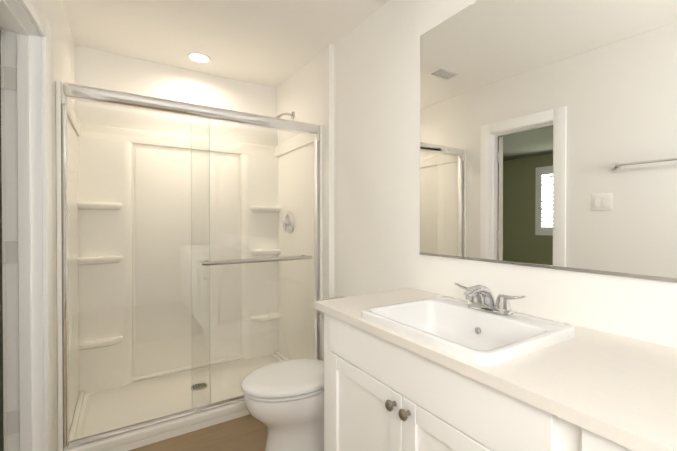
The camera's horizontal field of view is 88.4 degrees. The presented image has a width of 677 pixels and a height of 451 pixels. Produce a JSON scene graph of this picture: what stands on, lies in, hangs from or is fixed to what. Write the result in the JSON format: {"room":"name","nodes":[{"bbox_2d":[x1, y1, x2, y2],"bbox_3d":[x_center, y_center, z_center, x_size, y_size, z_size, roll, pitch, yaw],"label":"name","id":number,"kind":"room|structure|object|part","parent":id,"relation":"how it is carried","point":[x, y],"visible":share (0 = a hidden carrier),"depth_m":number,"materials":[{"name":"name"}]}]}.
{"room":"bathroom","nodes":[
{"label":"bathroom","id":0,"kind":"room"},
{"bbox_2d":[36,0,54,450],"bbox_3d":[-1.210,-0.011,1.272,0.115,2.410,0.700,0,1,-27],"label":"wall","id":1,"kind":"structure","parent":0,"point":[47,8],"depth_m":1.60,"materials":[{"name":"white paint"}]},
{"bbox_2d":[0,0,53,450],"bbox_3d":[-1.174,0.164,1.202,0.147,2.060,0.680,0,1,-27],"label":"door frame","id":2,"kind":"structure","parent":1,"relation":"attached to","point":[27,225],"depth_m":1.42,"materials":[{"name":"white paint"}]},
{"bbox_2d":[0,65,18,435],"bbox_3d":[-1.325,0.107,1.403,0.048,1.482,0.012,0,1,-32],"label":"hinges on the door trim","id":3,"kind":"object","parent":2,"relation":"attached to","point":[9,251],"visible":1,"depth_m":1.40,"materials":[{"name":"white paint"}]},
{"bbox_3d":[-1.589,0.203,1.412,0.391,1.954,0.346,0,1,-32],"label":"door","id":4,"kind":"structure","parent":1,"relation":"in","visible":0},
{"bbox_2d":[0,30,3,450],"bbox_3d":[-1.345,0.204,1.382,0.001,1.950,0.016,0,0,9],"label":"door slab edge","id":5,"kind":"structure","parent":4,"relation":"attached to","point":[1,375],"depth_m":1.39,"materials":[{"name":"grey wood"}]},
{"bbox_2d":[52,0,74,450],"bbox_3d":[-1.609,-0.017,1.968,0.115,2.410,0.915,0,1,-32],"label":"wall","id":6,"kind":"structure","parent":0,"point":[63,57],"depth_m":1.69,"materials":[{"name":"white paint"}]},
{"bbox_2d":[75,45,276,132],"bbox_3d":[-1.260,-0.024,2.793,1.580,2.410,0.115,0,1,-32],"label":"wall","id":7,"kind":"structure","parent":0,"point":[106,70],"depth_m":2.68,"materials":[{"name":"white paint"}]},
{"bbox_2d":[129,414,266,450],"bbox_3d":[-0.151,1.247,0.893,2.048,0.100,4.530,0,1,-32],"label":"floor","id":8,"kind":"structure","parent":0,"point":[247,432],"depth_m":1.92,"materials":[{"name":"wood"}]},
{"bbox_2d":[56,80,322,450],"bbox_3d":[-0.945,0.131,2.399,1.462,2.107,0.885,0,1,-32],"label":"shower","id":9,"kind":"object","parent":8,"relation":"on","point":[189,273],"visible":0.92,"depth_m":2.47,"materials":[{"name":"white plastic"}]},
{"bbox_3d":[-1.065,0.221,1.914,0.682,1.725,0.006,0,1,-32],"label":"glass","id":10,"kind":"part","parent":9,"relation":"part of","materials":[{"name":"clear glass"}]},
{"bbox_3d":[-0.500,0.218,2.229,0.824,1.725,0.006,0,1,-32],"label":"glass","id":11,"kind":"part","parent":9,"relation":"part of","materials":[{"name":"clear glass"}]},
{"bbox_3d":[-0.497,0.224,2.204,0.713,0.028,0.078,0,1,-32],"label":"door handle","id":12,"kind":"part","parent":9,"relation":"part of","materials":[{"name":"silver metal"}]},
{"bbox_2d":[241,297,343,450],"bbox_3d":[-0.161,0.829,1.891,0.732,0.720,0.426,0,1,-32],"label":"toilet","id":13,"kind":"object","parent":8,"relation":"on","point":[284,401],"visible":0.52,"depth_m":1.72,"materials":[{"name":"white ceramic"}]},
{"bbox_3d":[-0.246,0.807,1.838,0.533,0.052,0.388,0,1,-32],"label":"lid","id":14,"kind":"part","parent":13,"relation":"part of","materials":[{"name":"white ceramic"}]},
{"bbox_3d":[-0.263,0.827,1.828,0.470,0.018,0.374,0,1,-32],"label":"seat","id":15,"kind":"part","parent":13,"relation":"part of","materials":[{"name":"white ceramic"}]},
{"bbox_3d":[-0.189,1.014,1.876,0.639,0.350,0.378,0,1,-32],"label":"bowl","id":16,"kind":"part","parent":13,"relation":"part of","materials":[{"name":"white ceramic"}]},
{"bbox_3d":[0.061,0.660,2.029,0.208,0.385,0.426,0,1,-32],"label":"tank","id":17,"kind":"part","parent":13,"relation":"part of","materials":[{"name":"white ceramic"}]},
{"bbox_2d":[314,307,645,450],"bbox_3d":[0.750,0.779,0.614,0.568,0.840,2.310,0,1,-32],"label":"bathroom vanity","id":18,"kind":"object","parent":8,"relation":"on","point":[413,369],"depth_m":0.97,"materials":[{"name":"white paint"}]},
{"bbox_2d":[314,288,676,450],"bbox_3d":[0.751,0.343,0.620,0.557,0.027,2.324,0,1,-32],"label":"countertop","id":19,"kind":"structure","parent":18,"relation":"on","point":[626,387],"depth_m":0.76,"materials":[{"name":"beige stone"}]},
{"bbox_2d":[354,295,581,366],"bbox_3d":[0.392,0.365,1.128,0.445,0.131,0.505,0,1,-32],"label":"sink","id":20,"kind":"object","parent":19,"relation":"in","point":[485,338],"depth_m":1.13,"materials":[{"name":"white ceramic"}]},
{"bbox_2d":[455,283,525,314],"bbox_3d":[0.484,0.252,1.185,0.155,0.095,0.269,0,1,-32],"label":"faucet","id":21,"kind":"object","parent":20,"relation":"on","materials":[{"name":"silver metal"}]},
{"bbox_2d":[63,0,388,88],"bbox_3d":[-0.151,-1.263,0.873,2.048,0.100,4.530,0,1,-32],"label":"ceiling","id":22,"kind":"structure","parent":0,"point":[276,44],"depth_m":2.19,"materials":[{"name":"white paint"}]},
{"bbox_2d":[187,52,210,62],"bbox_3d":[-1.024,-1.222,2.556,0.164,0.008,0.164,0,1,-32],"label":"recessed light","id":23,"kind":"object","parent":22,"relation":"in","point":[196,57],"visible":0.98,"depth_m":2.55,"materials":[{"name":"white paint"}]},
{"bbox_2d":[277,44,333,298],"bbox_3d":[-0.274,-0.024,2.858,0.163,2.410,1.050,0,1,-32],"label":"wall","id":24,"kind":"structure","parent":0,"point":[305,93],"depth_m":2.43,"materials":[{"name":"white paint"}]},
{"bbox_2d":[334,0,676,348],"bbox_3d":[0.945,-0.009,0.949,0.120,2.410,3.480,0,1,-32],"label":"wall","id":25,"kind":"structure","parent":0,"point":[377,151],"depth_m":1.82,"materials":[{"name":"white paint"}]},
{"bbox_2d":[420,0,676,282],"bbox_3d":[0.994,-0.380,0.744,0.008,1.072,2.246,0,1,-32],"label":"mirror","id":26,"kind":"object","parent":25,"relation":"attached to","point":[548,134],"visible":1,"depth_m":1.17,"materials":[{"name":"silver mirror"}]}
]}

